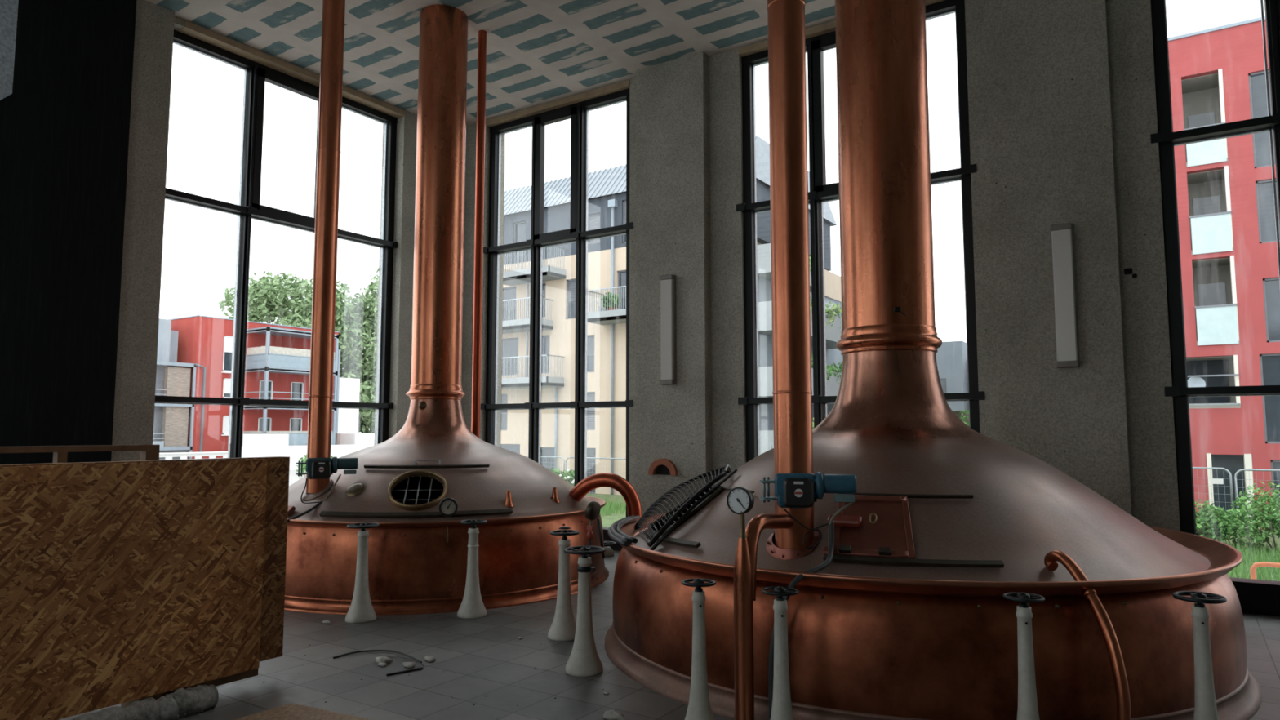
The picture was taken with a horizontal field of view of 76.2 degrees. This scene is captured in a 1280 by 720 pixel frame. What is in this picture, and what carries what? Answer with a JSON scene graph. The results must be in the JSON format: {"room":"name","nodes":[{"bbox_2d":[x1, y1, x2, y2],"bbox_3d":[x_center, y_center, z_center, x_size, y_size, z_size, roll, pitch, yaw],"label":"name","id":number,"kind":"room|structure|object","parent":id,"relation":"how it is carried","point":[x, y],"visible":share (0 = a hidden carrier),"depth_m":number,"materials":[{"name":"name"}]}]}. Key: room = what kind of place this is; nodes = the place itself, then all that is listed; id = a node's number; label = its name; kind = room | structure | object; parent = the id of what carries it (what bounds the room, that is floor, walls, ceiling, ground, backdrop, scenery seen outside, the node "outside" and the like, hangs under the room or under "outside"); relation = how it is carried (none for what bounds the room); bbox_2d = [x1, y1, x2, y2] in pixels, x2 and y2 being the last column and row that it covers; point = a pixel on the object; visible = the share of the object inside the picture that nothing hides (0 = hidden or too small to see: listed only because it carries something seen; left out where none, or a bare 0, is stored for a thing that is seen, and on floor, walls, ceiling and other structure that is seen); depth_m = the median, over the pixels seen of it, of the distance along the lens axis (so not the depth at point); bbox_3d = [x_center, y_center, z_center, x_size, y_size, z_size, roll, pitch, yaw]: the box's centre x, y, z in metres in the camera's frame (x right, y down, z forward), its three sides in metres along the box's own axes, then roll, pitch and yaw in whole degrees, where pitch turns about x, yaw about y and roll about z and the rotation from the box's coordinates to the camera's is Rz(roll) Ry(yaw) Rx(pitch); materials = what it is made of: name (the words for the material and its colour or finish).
{"room":"processing plant","nodes":[
{"label":"processing plant","id":0,"kind":"room"},
{"bbox_2d":[111,0,174,461],"bbox_3d":[-5.601,-0.853,9.009,0.070,6.450,0.560,-3,-6,33],"label":"wall pillar","id":1,"kind":"structure","parent":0,"point":[146,178],"depth_m":9.10,"materials":[{"name":"concrete"}]},
{"bbox_2d":[173,15,417,445],"bbox_3d":[-7.471,-1.053,6.700,0.490,6.450,15.530,-3,-6,33],"label":"wall","id":2,"kind":"structure","parent":0,"point":[406,126],"depth_m":12.27,"materials":[{"name":"concrete"}]},
{"bbox_2d":[155,29,397,457],"bbox_3d":[-4.705,-0.651,10.786,0.250,6.353,3.590,-3,-6,33],"label":"window","id":3,"kind":"structure","parent":2,"relation":"in","point":[249,206],"depth_m":10.53,"materials":[{"name":"black metal"}]},
{"bbox_2d":[177,20,405,118],"bbox_3d":[-4.547,-3.854,11.066,0.190,0.077,3.290,-3,-6,33],"label":"trim","id":4,"kind":"structure","parent":2,"relation":"attached to","point":[191,29],"depth_m":10.65,"materials":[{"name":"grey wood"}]},
{"bbox_2d":[146,0,835,125],"bbox_3d":[-0.321,-4.804,2.482,17.610,0.300,15.880,-3,-6,33],"label":"ceiling","id":5,"kind":"structure","parent":0,"point":[539,52],"depth_m":10.08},
{"bbox_2d":[0,0,18,100],"bbox_3d":[-4.985,-3.164,5.669,0.350,2.420,1.060,-3,-6,33],"label":"ventilation duct","id":6,"kind":"object","parent":5,"relation":"hanging from","point":[8,8],"visible":1,"depth_m":5.90,"materials":[{"name":"metal"}]},
{"bbox_2d":[58,550,1279,719],"bbox_3d":[-0.321,1.921,1.902,17.610,0.300,15.880,-3,-6,33],"label":"floor","id":7,"kind":"structure","parent":0,"point":[478,658],"depth_m":5.44,"materials":[{"name":"grey tile"}]},
{"bbox_2d":[0,0,136,464],"bbox_3d":[-6.141,-0.936,8.057,0.075,6.450,1.870,-3,-6,33],"label":"partition panel","id":8,"kind":"object","parent":7,"relation":"on","point":[64,122],"visible":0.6,"depth_m":8.38,"materials":[{"name":"black"}]},
{"bbox_2d":[0,444,159,462],"bbox_3d":[-3.735,1.207,4.160,0.080,1.510,2.360,-3,-6,33],"label":"frame","id":9,"kind":"object","parent":7,"relation":"on","point":[147,452],"visible":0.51,"depth_m":4.81,"materials":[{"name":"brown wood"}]},
{"bbox_2d":[71,684,218,719],"bbox_3d":[-2.883,1.895,4.164,0.162,0.161,1.409,-3,-6,34],"label":"roll","id":10,"kind":"object","parent":7,"relation":"on","point":[200,698],"visible":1,"depth_m":4.49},
{"bbox_2d":[120,668,257,707],"bbox_3d":[-3.074,1.903,4.202,0.210,0.130,2.260,-3,-6,33],"label":"pallet","id":11,"kind":"object","parent":7,"relation":"on","point":[250,673],"visible":0.3,"depth_m":4.90,"materials":[{"name":"brown wood"}]},
{"bbox_2d":[0,458,266,719],"bbox_3d":[-3.062,1.181,4.094,0.022,1.290,2.490,-3,-6,33],"label":"board","id":12,"kind":"object","parent":11,"relation":"on","point":[124,582],"visible":1,"depth_m":4.45,"materials":[{"name":"brown wood"}]},
{"bbox_2d":[0,456,289,662],"bbox_3d":[-3.085,1.197,4.337,0.110,1.290,2.570,-3,-6,33],"label":"board","id":13,"kind":"object","parent":11,"relation":"on","point":[271,646],"visible":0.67,"depth_m":5.30,"materials":[{"name":"brown wood"}]},
{"bbox_2d":[233,702,371,719],"bbox_3d":[-1.872,1.968,4.301,0.800,0.017,0.760,-3,-6,33],"label":"board offcut","id":14,"kind":"object","parent":7,"relation":"on","point":[291,711],"visible":1,"depth_m":4.56,"materials":[{"name":"wood"}]},
{"bbox_2d":[322,619,329,623],"bbox_3d":[-2.608,2.178,6.793,0.091,0.026,0.052,-3,-6,33],"label":"lump","id":15,"kind":"object","parent":7,"relation":"on","point":[326,621],"visible":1,"depth_m":6.78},
{"bbox_2d":[345,522,379,623],"bbox_3d":[-2.364,1.798,6.942,0.272,0.812,0.272,2,-5,-22],"label":"post","id":16,"kind":"object","parent":7,"relation":"on","point":[361,611],"visible":1,"depth_m":6.89,"materials":[{"name":"white metal"}]},
{"bbox_2d":[333,649,422,662],"bbox_3d":[-1.814,2.093,5.793,0.670,0.027,0.229,-1,-5,10],"label":"scrap","id":17,"kind":"object","parent":7,"relation":"on","point":[366,651],"visible":0.96,"depth_m":5.84,"materials":[{"name":"black rubber"}]},
{"bbox_2d":[377,662,386,666],"bbox_3d":[-1.753,2.074,5.564,0.070,0.023,0.051,-3,-6,33],"label":"lump","id":18,"kind":"object","parent":7,"relation":"on","point":[382,664],"visible":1,"depth_m":5.55,"materials":[{"name":"stone"}]},
{"bbox_2d":[375,656,392,663],"bbox_3d":[-1.784,2.070,5.637,0.142,0.042,0.076,-3,-6,33],"label":"lump","id":19,"kind":"object","parent":7,"relation":"on","point":[386,660],"visible":0.91,"depth_m":5.62,"materials":[{"name":"stone"}]},
{"bbox_2d":[386,666,422,675],"bbox_3d":[-1.559,2.066,5.412,0.248,0.018,0.017,4,-6,-37],"label":"scrap","id":20,"kind":"object","parent":7,"relation":"on","point":[420,668],"visible":1,"depth_m":5.40,"materials":[{"name":"metal"}]},
{"bbox_2d":[385,655,423,666],"bbox_3d":[-1.626,2.084,5.679,0.443,0.021,0.043,-4,-6,39],"label":"scrap","id":21,"kind":"object","parent":7,"relation":"on","point":[385,655],"visible":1,"depth_m":5.71,"materials":[{"name":"black rubber"}]},
{"bbox_2d":[402,662,415,668],"bbox_3d":[-1.566,2.067,5.544,0.113,0.034,0.067,-3,-6,33],"label":"lump","id":22,"kind":"object","parent":7,"relation":"on","point":[410,664],"visible":1,"depth_m":5.52,"materials":[{"name":"stone"}]},
{"bbox_2d":[244,613,604,706],"bbox_3d":[-1.244,2.091,5.653,3.389,0.006,2.475,-3,-6,33],"label":"grit","id":23,"kind":"object","parent":7,"relation":"on","point":[494,613],"visible":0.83,"depth_m":5.25,"materials":[{"name":"stone"}]},
{"bbox_2d":[424,656,435,662],"bbox_3d":[-1.465,2.080,5.684,0.107,0.032,0.070,-3,-6,33],"label":"lump","id":24,"kind":"object","parent":7,"relation":"on","point":[429,659],"visible":1,"depth_m":5.67,"materials":[{"name":"stone"}]},
{"bbox_2d":[284,4,608,615],"bbox_3d":[-2.304,-0.826,9.322,3.916,6.450,3.916,-3,-6,33],"label":"kettle","id":25,"kind":"object","parent":7,"relation":"on","point":[400,482],"visible":0.82,"depth_m":8.04,"materials":[{"name":"orange metal"}]},
{"bbox_2d":[287,500,322,522],"bbox_3d":[-3.114,1.408,7.524,0.042,0.193,0.406,-4,-6,38],"label":"conduit","id":26,"kind":"object","parent":25,"relation":"attached to","point":[321,501],"visible":0.81,"depth_m":7.53,"materials":[{"name":"black rubber"}]},
{"bbox_2d":[305,0,345,493],"bbox_3d":[-3.131,-1.429,8.157,0.222,5.450,0.222,-3,-6,33],"label":"copper pipe","id":27,"kind":"object","parent":25,"relation":"attached to","point":[329,139],"visible":1,"depth_m":8.06,"materials":[{"name":"brown metal"}]},
{"bbox_2d":[295,456,358,479],"bbox_3d":[-2.986,1.030,7.796,0.556,0.207,0.180,2,-5,-26],"label":"valve actuator","id":28,"kind":"object","parent":27,"relation":"attached to","point":[316,468],"visible":1,"depth_m":7.73,"materials":[{"name":"teal paint"}]},
{"bbox_2d":[300,478,319,503],"bbox_3d":[-3.087,1.232,7.682,0.199,0.235,0.055,0,-5,0],"label":"cable","id":29,"kind":"object","parent":28,"relation":"hanging from","point":[306,478],"visible":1,"depth_m":7.66,"materials":[{"name":"black rubber"}]},
{"bbox_2d":[322,474,341,502],"bbox_3d":[-2.939,1.232,7.752,0.197,0.288,0.021,5,-7,-44],"label":"cable","id":30,"kind":"object","parent":28,"relation":"attached to","point":[340,475],"visible":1,"depth_m":7.76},
{"bbox_2d":[284,496,604,599],"bbox_3d":[-2.304,1.961,9.082,3.812,0.625,3.812,-3,-6,33],"label":"kettle","id":31,"kind":"object","parent":25,"relation":"attached to","point":[406,562],"depth_m":7.32,"materials":[{"name":"orange metal"}]},
{"bbox_2d":[438,497,457,542],"bbox_3d":[-1.737,1.544,7.369,0.171,0.599,0.085,1,-5,-15],"label":"pressure gauge","id":32,"kind":"object","parent":25,"relation":"attached to","point":[447,507],"visible":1,"depth_m":7.35,"materials":[{"name":"white metal"}]},
{"bbox_2d":[471,30,486,438],"bbox_3d":[-1.924,-1.512,9.755,0.102,5.010,0.102,-3,-6,33],"label":"copper pipe","id":33,"kind":"object","parent":25,"relation":"attached to","point":[482,51],"visible":0.9,"depth_m":9.72,"materials":[{"name":"brown metal"}]},
{"bbox_2d":[568,472,641,517],"bbox_3d":[-0.384,1.775,8.650,0.824,1.151,0.190,-1,-5,11],"label":"pipe","id":34,"kind":"object","parent":25,"relation":"attached to","point":[615,482],"visible":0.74,"depth_m":8.60,"materials":[{"name":"orange metal"}]},
{"bbox_2d":[457,519,487,618],"bbox_3d":[-1.458,1.808,7.115,0.252,0.822,0.252,-1,-5,8],"label":"post","id":35,"kind":"object","parent":7,"relation":"on","point":[472,606],"visible":1,"depth_m":7.06,"materials":[{"name":"metal"}]},
{"bbox_2d":[547,526,579,641],"bbox_3d":[-0.592,1.729,6.371,0.252,0.850,0.252,-1,-5,12],"label":"post","id":36,"kind":"object","parent":7,"relation":"on","point":[562,628],"visible":0.97,"depth_m":6.32,"materials":[{"name":"white metal"}]},
{"bbox_2d":[564,546,605,676],"bbox_3d":[-0.372,1.668,5.473,0.282,0.817,0.282,-2,-5,21],"label":"post","id":37,"kind":"object","parent":7,"relation":"on","point":[584,660],"visible":1,"depth_m":5.42,"materials":[{"name":"white metal"}]},
{"bbox_2d":[586,519,604,558],"bbox_3d":[-0.401,1.839,7.364,0.171,0.802,0.067,0,-5,-2],"label":"stand","id":38,"kind":"object","parent":7,"relation":"on","point":[589,535],"visible":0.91,"depth_m":7.37,"materials":[{"name":"metal"}]},
{"bbox_2d":[585,501,600,525],"bbox_3d":[-0.425,1.419,7.382,0.095,0.283,0.172,-3,-6,33],"label":"pressure gauge","id":39,"kind":"object","parent":38,"relation":"on","point":[593,509],"visible":1,"depth_m":7.35,"materials":[{"name":"brown metal"}]},
{"bbox_2d":[604,541,617,556],"bbox_3d":[-0.452,2.424,10.468,0.310,0.170,0.310,-3,-6,33],"label":"valve","id":40,"kind":"object","parent":7,"relation":"on","point":[609,552],"visible":0.53,"depth_m":10.39,"materials":[{"name":"white paint"}]},
{"bbox_2d":[601,709,624,719],"bbox_3d":[-0.145,1.975,4.546,0.136,0.045,0.096,-1,-5,10],"label":"lump","id":41,"kind":"object","parent":7,"relation":"on","point":[611,714],"visible":1,"depth_m":4.51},
{"bbox_2d":[681,577,715,719],"bbox_3d":[0.309,1.562,4.270,0.210,0.822,0.210,-3,-6,31],"label":"post","id":42,"kind":"object","parent":7,"relation":"on","point":[699,708],"visible":1,"depth_m":4.24,"materials":[{"name":"white metal"}]},
{"bbox_2d":[733,511,794,719],"bbox_3d":[0.707,1.412,4.556,0.104,1.170,0.675,-3,-6,33],"label":"pipe","id":43,"kind":"object","parent":7,"relation":"on","point":[745,559],"visible":0.99,"depth_m":4.29,"materials":[{"name":"orange metal"}]},
{"bbox_2d":[726,486,754,514],"bbox_3d":[0.540,0.761,4.390,0.147,0.158,0.056,-3,-6,33],"label":"pressure gauge","id":44,"kind":"object","parent":43,"relation":"attached to","point":[739,499],"visible":1,"depth_m":4.37,"materials":[{"name":"white metal"}]},
{"bbox_2d":[761,586,799,719],"bbox_3d":[0.701,1.543,4.048,0.210,0.822,0.210,3,-6,-29],"label":"post","id":45,"kind":"object","parent":7,"relation":"on","point":[781,708],"visible":1,"depth_m":4.02,"materials":[{"name":"white metal"}]},
{"bbox_2d":[604,0,1262,719],"bbox_3d":[1.955,-1.070,6.504,4.444,6.450,4.444,-3,-6,33],"label":"kettle","id":46,"kind":"object","parent":7,"relation":"on","point":[909,617],"visible":0.91,"depth_m":4.90,"materials":[{"name":"orange metal"}]},
{"bbox_2d":[607,464,737,551],"bbox_3d":[0.120,1.113,6.320,1.245,0.592,1.545,-3,-6,33],"label":"basket","id":47,"kind":"object","parent":46,"relation":"on","point":[629,531],"depth_m":5.94,"materials":[{"name":"metal"}]},
{"bbox_2d":[767,0,814,549],"bbox_3d":[0.934,-1.637,5.166,0.240,5.550,0.240,-3,-6,33],"label":"copper pipe","id":48,"kind":"object","parent":46,"relation":"attached to","point":[792,393],"visible":1,"depth_m":4.99,"materials":[{"name":"brown metal"}]},
{"bbox_2d":[759,471,857,508],"bbox_3d":[0.977,0.756,4.746,0.556,0.207,0.179,0,-5,5],"label":"valve actuator","id":49,"kind":"object","parent":48,"relation":"attached to","point":[792,490],"visible":1,"depth_m":4.69,"materials":[{"name":"blue paint"}]},
{"bbox_2d":[783,508,828,548],"bbox_3d":[0.969,0.982,4.750,0.266,0.236,0.034,0,-5,-3],"label":"cable","id":50,"kind":"object","parent":49,"relation":"hanging from","point":[784,509],"visible":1,"depth_m":4.75,"materials":[{"name":"black rubber"}]},
{"bbox_2d":[827,502,853,538],"bbox_3d":[1.155,0.965,4.690,0.143,0.299,0.071,-1,-5,9],"label":"cable","id":51,"kind":"object","parent":49,"relation":"hanging from","point":[844,507],"visible":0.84,"depth_m":4.70,"materials":[{"name":"rubber"}]},
{"bbox_2d":[768,520,834,719],"bbox_3d":[0.931,1.449,4.484,0.570,1.085,0.123,4,-6,-39],"label":"conduit","id":52,"kind":"object","parent":46,"relation":"attached to","point":[797,580],"visible":0.79,"depth_m":4.38,"materials":[{"name":"metal"}]},
{"bbox_2d":[1002,591,1044,719],"bbox_3d":[1.844,1.529,3.891,0.210,0.822,0.210,-2,-5,23],"label":"post","id":53,"kind":"object","parent":7,"relation":"on","point":[1028,709],"visible":1,"depth_m":3.87,"materials":[{"name":"white metal"}]},
{"bbox_2d":[1044,550,1130,719],"bbox_3d":[2.288,1.489,4.193,0.064,0.954,0.561,1,-5,-10],"label":"pipe","id":54,"kind":"object","parent":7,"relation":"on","point":[1122,688],"visible":0.98,"depth_m":4.02,"materials":[{"name":"orange metal"}]},
{"bbox_2d":[1172,591,1226,719],"bbox_3d":[2.692,1.530,3.893,0.218,0.822,0.218,-4,-6,36],"label":"post","id":55,"kind":"object","parent":7,"relation":"on","point":[1205,703],"visible":1,"depth_m":3.88,"materials":[{"name":"white metal"}]},
{"bbox_2d":[635,51,712,515],"bbox_3d":[0.438,-0.719,10.570,1.030,6.450,0.220,-3,-6,33],"label":"wall pillar","id":56,"kind":"structure","parent":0,"point":[673,422],"depth_m":10.50,"materials":[{"name":"concrete"}]},
{"bbox_2d":[648,458,678,475],"bbox_3d":[0.289,1.350,10.321,0.410,0.205,0.060,-3,-6,33],"label":"niche","id":57,"kind":"object","parent":56,"relation":"attached to","point":[660,466],"visible":1,"depth_m":10.32,"materials":[{"name":"metal"}]},
{"bbox_2d":[659,274,676,384],"bbox_3d":[0.353,-0.387,10.404,0.200,1.400,0.100,-3,-6,33],"label":"wall lamp","id":58,"kind":"object","parent":56,"relation":"attached to","point":[668,282],"visible":1,"depth_m":10.37,"materials":[{"name":"grey"}]},
{"bbox_2d":[460,0,1180,531],"bbox_3d":[3.972,-0.892,8.561,17.710,6.450,0.420,-3,-6,33],"label":"wall","id":59,"kind":"structure","parent":0,"point":[1144,310],"depth_m":8.54,"materials":[{"name":"concrete"}]},
{"bbox_2d":[480,88,633,551],"bbox_3d":[-1.208,-0.559,11.860,2.830,6.353,0.250,-3,-6,33],"label":"window","id":60,"kind":"structure","parent":59,"relation":"in","point":[578,233],"depth_m":11.95,"materials":[{"name":"black metal"}]},
{"bbox_2d":[485,80,629,127],"bbox_3d":[-1.255,-3.768,12.066,2.710,0.077,0.100,-3,-6,33],"label":"trim","id":61,"kind":"structure","parent":59,"relation":"attached to","point":[624,85],"depth_m":11.97,"materials":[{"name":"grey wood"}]},
{"bbox_2d":[737,0,944,57],"bbox_3d":[2.409,-3.977,9.649,2.720,0.077,0.100,-3,-6,33],"label":"trim","id":62,"kind":"structure","parent":59,"relation":"attached to","point":[829,27],"depth_m":9.85,"materials":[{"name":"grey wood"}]},
{"bbox_2d":[736,0,985,462],"bbox_3d":[2.456,-0.767,9.443,2.840,6.353,0.250,-3,-6,33],"label":"window","id":63,"kind":"structure","parent":59,"relation":"in","point":[820,193],"depth_m":9.72,"materials":[{"name":"black metal"}]},
{"bbox_2d":[1124,267,1137,278],"bbox_3d":[4.698,-0.831,7.815,0.105,0.100,0.008,-3,-6,33],"label":"electrical socket","id":64,"kind":"object","parent":59,"relation":"attached to","point":[1126,271],"depth_m":7.82,"materials":[{"name":"plastic"}]},
{"bbox_2d":[1150,0,1279,616],"bbox_3d":[6.133,-0.977,7.017,2.840,6.353,0.250,-3,-6,33],"label":"window","id":65,"kind":"structure","parent":59,"relation":"in","point":[1262,597],"depth_m":7.57,"materials":[{"name":"black metal"}]},
{"bbox_2d":[983,0,1132,515],"bbox_3d":[4.135,-0.929,8.130,1.100,6.450,0.220,-3,-6,33],"label":"wall pillar","id":66,"kind":"structure","parent":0,"point":[1051,142],"depth_m":8.06,"materials":[{"name":"concrete"}]},
{"bbox_2d":[1049,222,1079,368],"bbox_3d":[4.122,-0.626,7.920,0.200,1.400,0.100,-3,-6,33],"label":"wall lamp","id":67,"kind":"object","parent":66,"relation":"attached to","point":[1062,235],"visible":1,"depth_m":7.89,"materials":[{"name":"grey"}]},
{"label":"outside","id":68,"kind":"structure","parent":0,"visible":0},
{"bbox_2d":[288,470,1247,528],"bbox_3d":[-8.450,6.714,41.152,180.000,0.300,120.000,-3,-6,33],"label":"ground","id":69,"kind":"structure","parent":68,"point":[293,477],"depth_m":52.59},
{"bbox_2d":[152,318,196,459],"bbox_3d":[-37.053,2.486,57.880,6.300,11.000,7.600,-3,-6,33],"label":"building","id":70,"kind":"structure","parent":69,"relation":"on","point":[171,422],"depth_m":58.42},
{"bbox_2d":[159,451,227,460],"bbox_3d":[-24.106,5.632,41.238,0.300,1.870,7.900,-3,-6,33],"label":"barrier","id":71,"kind":"object","parent":69,"relation":"on","point":[211,455],"visible":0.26,"depth_m":42.47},
{"bbox_2d":[169,315,339,458],"bbox_3d":[-32.997,3.048,66.888,15.100,11.430,12.175,-3,-6,33],"label":"building","id":72,"kind":"structure","parent":69,"relation":"on","point":[277,365],"depth_m":61.82,"materials":[{"name":"red paint"}]},
{"bbox_2d":[223,416,229,433],"bbox_3d":[-31.019,4.860,61.368,0.060,1.330,0.700,-3,-6,33],"label":"shutter","id":73,"kind":"object","parent":72,"relation":"hanging from","point":[226,419],"depth_m":61.26,"materials":[{"name":"plastic"}]},
{"bbox_2d":[224,378,231,393],"bbox_3d":[-31.046,1.965,61.576,0.060,1.125,0.800,-3,-6,33],"label":"shutter","id":74,"kind":"object","parent":72,"relation":"hanging from","point":[227,381],"depth_m":61.47,"materials":[{"name":"plastic"}]},
{"bbox_2d":[224,337,232,352],"bbox_3d":[-31.101,-1.185,61.765,0.060,1.215,0.800,-3,-6,33],"label":"shutter","id":75,"kind":"object","parent":72,"relation":"hanging from","point":[228,340],"depth_m":61.70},
{"bbox_2d":[217,271,377,413],"bbox_3d":[-39.418,0.408,94.159,23.147,21.433,19.748,-3,-6,33],"label":"tree","id":76,"kind":"object","parent":69,"relation":"on","point":[267,299],"visible":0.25,"depth_m":90.45,"materials":[{"name":"green plant"}]},
{"bbox_2d":[241,433,359,470],"bbox_3d":[-25.878,7.043,62.699,0.600,2.750,10.600,-3,-6,33],"label":"wall","id":77,"kind":"structure","parent":69,"relation":"on","point":[255,445],"depth_m":61.12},
{"bbox_2d":[295,454,306,479],"bbox_3d":[-18.090,6.016,45.643,2.028,1.881,1.984,-3,-6,33],"label":"bush","id":78,"kind":"object","parent":69,"relation":"on","point":[305,456],"visible":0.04,"depth_m":45.24,"materials":[{"name":"green plant"}]},
{"bbox_2d":[335,349,374,449],"bbox_3d":[-25.005,4.412,73.794,8.700,9.900,8.380,-3,-6,33],"label":"annex","id":79,"kind":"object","parent":69,"relation":"on","point":[348,388],"visible":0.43,"depth_m":69.78,"materials":[{"name":"grey paint"}]},
{"bbox_2d":[337,267,378,433],"bbox_3d":[-29.187,1.220,100.744,25.525,25.939,23.964,-3,-6,33],"label":"tree","id":80,"kind":"object","parent":69,"relation":"on","point":[368,372],"visible":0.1,"depth_m":94.03,"materials":[{"name":"green plant"}]},
{"bbox_2d":[500,135,836,494],"bbox_3d":[-1.220,-1.287,44.983,20.600,16.400,12.800,-3,-6,33],"label":"apartment building","id":81,"kind":"structure","parent":69,"relation":"on","point":[606,201],"depth_m":40.26,"materials":[{"name":"concrete"}]},
{"bbox_2d":[501,395,507,413],"bbox_3d":[-7.098,2.305,42.626,0.630,1.028,0.030,-3,-6,33],"label":"shutter","id":82,"kind":"object","parent":81,"relation":"hanging from","point":[504,397],"depth_m":42.61,"materials":[{"name":"plastic"}]},
{"bbox_2d":[568,280,575,302],"bbox_3d":[-3.325,-3.462,40.616,0.580,1.084,0.030,-3,-6,33],"label":"shutter","id":83,"kind":"object","parent":81,"relation":"hanging from","point":[571,283],"depth_m":40.65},
{"bbox_2d":[586,336,594,355],"bbox_3d":[-2.387,-0.695,39.754,0.530,0.985,0.030,-3,-6,33],"label":"shutter","id":84,"kind":"object","parent":81,"relation":"hanging from","point":[590,347],"depth_m":39.75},
{"bbox_2d":[586,393,595,428],"bbox_3d":[-2.366,2.458,39.468,0.580,1.776,0.030,-3,-6,33],"label":"shutter","id":85,"kind":"object","parent":81,"relation":"hanging from","point":[590,397],"depth_m":39.45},
{"bbox_2d":[587,214,599,244],"bbox_3d":[-2.241,-6.428,40.152,0.780,1.454,0.030,-3,-6,33],"label":"shutter","id":86,"kind":"object","parent":81,"relation":"hanging from","point":[593,220],"depth_m":40.17,"materials":[{"name":"plastic"}]},
{"bbox_2d":[596,302,604,311],"bbox_3d":[-1.778,-2.312,38.607,0.518,0.871,0.405,-3,-6,33],"label":"garden chair","id":87,"kind":"object","parent":81,"relation":"on","point":[597,302],"visible":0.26,"depth_m":38.54,"materials":[{"name":"grey paint"}]},
{"bbox_2d":[600,292,621,310],"bbox_3d":[-1.347,-2.563,38.097,1.019,1.220,0.940,-3,-6,33],"label":"potted plant","id":88,"kind":"object","parent":81,"relation":"on","point":[609,293],"visible":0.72,"depth_m":37.91,"materials":[{"name":"green plant"}]},
{"bbox_2d":[624,201,626,224],"bbox_3d":[-0.574,-7.078,39.100,0.380,1.138,0.030,-3,-6,33],"label":"shutter","id":89,"kind":"object","parent":81,"relation":"hanging from","point":[624,202],"depth_m":39.17,"materials":[{"name":"plastic"}]},
{"bbox_2d":[756,243,842,454],"bbox_3d":[10.661,0.732,42.088,3.005,11.780,18.200,-3,-6,33],"label":"building","id":90,"kind":"structure","parent":69,"relation":"on","point":[832,281],"depth_m":36.51,"materials":[{"name":"concrete"}]},
{"bbox_2d":[586,493,1279,581],"bbox_3d":[5.101,5.360,27.266,38.000,0.010,11.300,-3,-6,33],"label":"verge","id":91,"kind":"structure","parent":69,"relation":"on","point":[607,521],"depth_m":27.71,"materials":[{"name":"plant"}]},
{"bbox_2d":[524,455,564,473],"bbox_3d":[-4.660,5.156,35.758,3.452,1.876,0.052,-3,-6,33],"label":"fence","id":92,"kind":"object","parent":91,"relation":"on","point":[553,457],"visible":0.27,"depth_m":35.11,"materials":[{"name":"metal"}]},
{"bbox_2d":[549,466,574,486],"bbox_3d":[-2.929,5.041,32.578,1.695,1.578,1.570,-3,-6,33],"label":"bush","id":93,"kind":"object","parent":91,"relation":"on","point":[569,477],"visible":0.2,"depth_m":32.37,"materials":[{"name":"green plant"}]},
{"bbox_2d":[564,457,626,501],"bbox_3d":[-1.742,4.990,33.833,3.452,1.876,0.052,-3,-6,33],"label":"fence","id":94,"kind":"object","parent":91,"relation":"on","point":[617,459],"visible":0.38,"depth_m":33.70,"materials":[{"name":"metal"}]},
{"bbox_2d":[767,442,773,448],"bbox_3d":[6.298,4.361,30.349,3.500,2.530,0.400,-3,-6,33],"label":"railing","id":95,"kind":"object","parent":91,"relation":"on","point":[768,443],"visible":0.03,"depth_m":31.26,"materials":[{"name":"metal"}]},
{"bbox_2d":[1192,466,1236,547],"bbox_3d":[13.763,3.868,21.818,3.432,2.046,0.052,-3,-6,33],"label":"fence","id":96,"kind":"object","parent":91,"relation":"on","point":[1196,468],"visible":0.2,"depth_m":21.04,"materials":[{"name":"metal"}]},
{"bbox_2d":[1210,478,1223,484],"bbox_3d":[14.904,3.134,21.075,0.270,0.140,0.020,-3,-6,33],"label":"sign","id":97,"kind":"object","parent":96,"relation":"attached to","point":[1213,481],"visible":1,"depth_m":21.07,"materials":[{"name":"plastic"}]},
{"bbox_2d":[1194,498,1239,542],"bbox_3d":[14.184,4.156,20.578,1.535,1.277,1.242,-3,-6,33],"label":"bush","id":98,"kind":"object","parent":91,"relation":"on","point":[1209,516],"visible":0.64,"depth_m":20.29,"materials":[{"name":"green plant"}]},
{"bbox_2d":[1222,480,1279,556],"bbox_3d":[15.230,3.817,19.613,2.018,1.787,1.777,-3,-6,33],"label":"bush","id":99,"kind":"object","parent":91,"relation":"on","point":[1271,522],"visible":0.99,"depth_m":19.66,"materials":[{"name":"green plant"}]},
{"bbox_2d":[1234,468,1279,542],"bbox_3d":[16.681,3.711,19.892,3.472,2.026,0.052,-3,-6,33],"label":"fence","id":100,"kind":"object","parent":91,"relation":"on","point":[1242,469],"visible":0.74,"depth_m":20.75,"materials":[{"name":"metal"}]},
{"bbox_2d":[936,341,968,423],"bbox_3d":[17.718,3.038,44.500,5.300,7.600,6.070,-3,-6,33],"label":"house","id":101,"kind":"structure","parent":69,"relation":"on","point":[951,356],"depth_m":42.21,"materials":[{"name":"paint"}]},
{"bbox_2d":[957,408,969,426],"bbox_3d":[16.793,4.429,40.035,2.301,4.067,1.868,0,-5,-3],"label":"bush","id":102,"kind":"object","parent":69,"relation":"on","point":[966,411],"visible":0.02,"depth_m":40.30,"materials":[{"name":"green plant"}]},
{"bbox_2d":[1167,0,1279,528],"bbox_3d":[22.651,-3.858,30.303,13.400,18.900,12.197,-3,-6,33],"label":"building","id":103,"kind":"structure","parent":69,"relation":"on","point":[1229,263],"depth_m":25.89,"materials":[{"name":"red paint"}]},
{"bbox_2d":[1249,561,1279,579],"bbox_3d":[9.124,3.148,9.464,3.556,1.364,0.310,-3,-6,33],"label":"barrier","id":104,"kind":"object","parent":69,"relation":"on","point":[1253,569],"visible":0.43,"depth_m":10.24,"materials":[{"name":"orange metal"}]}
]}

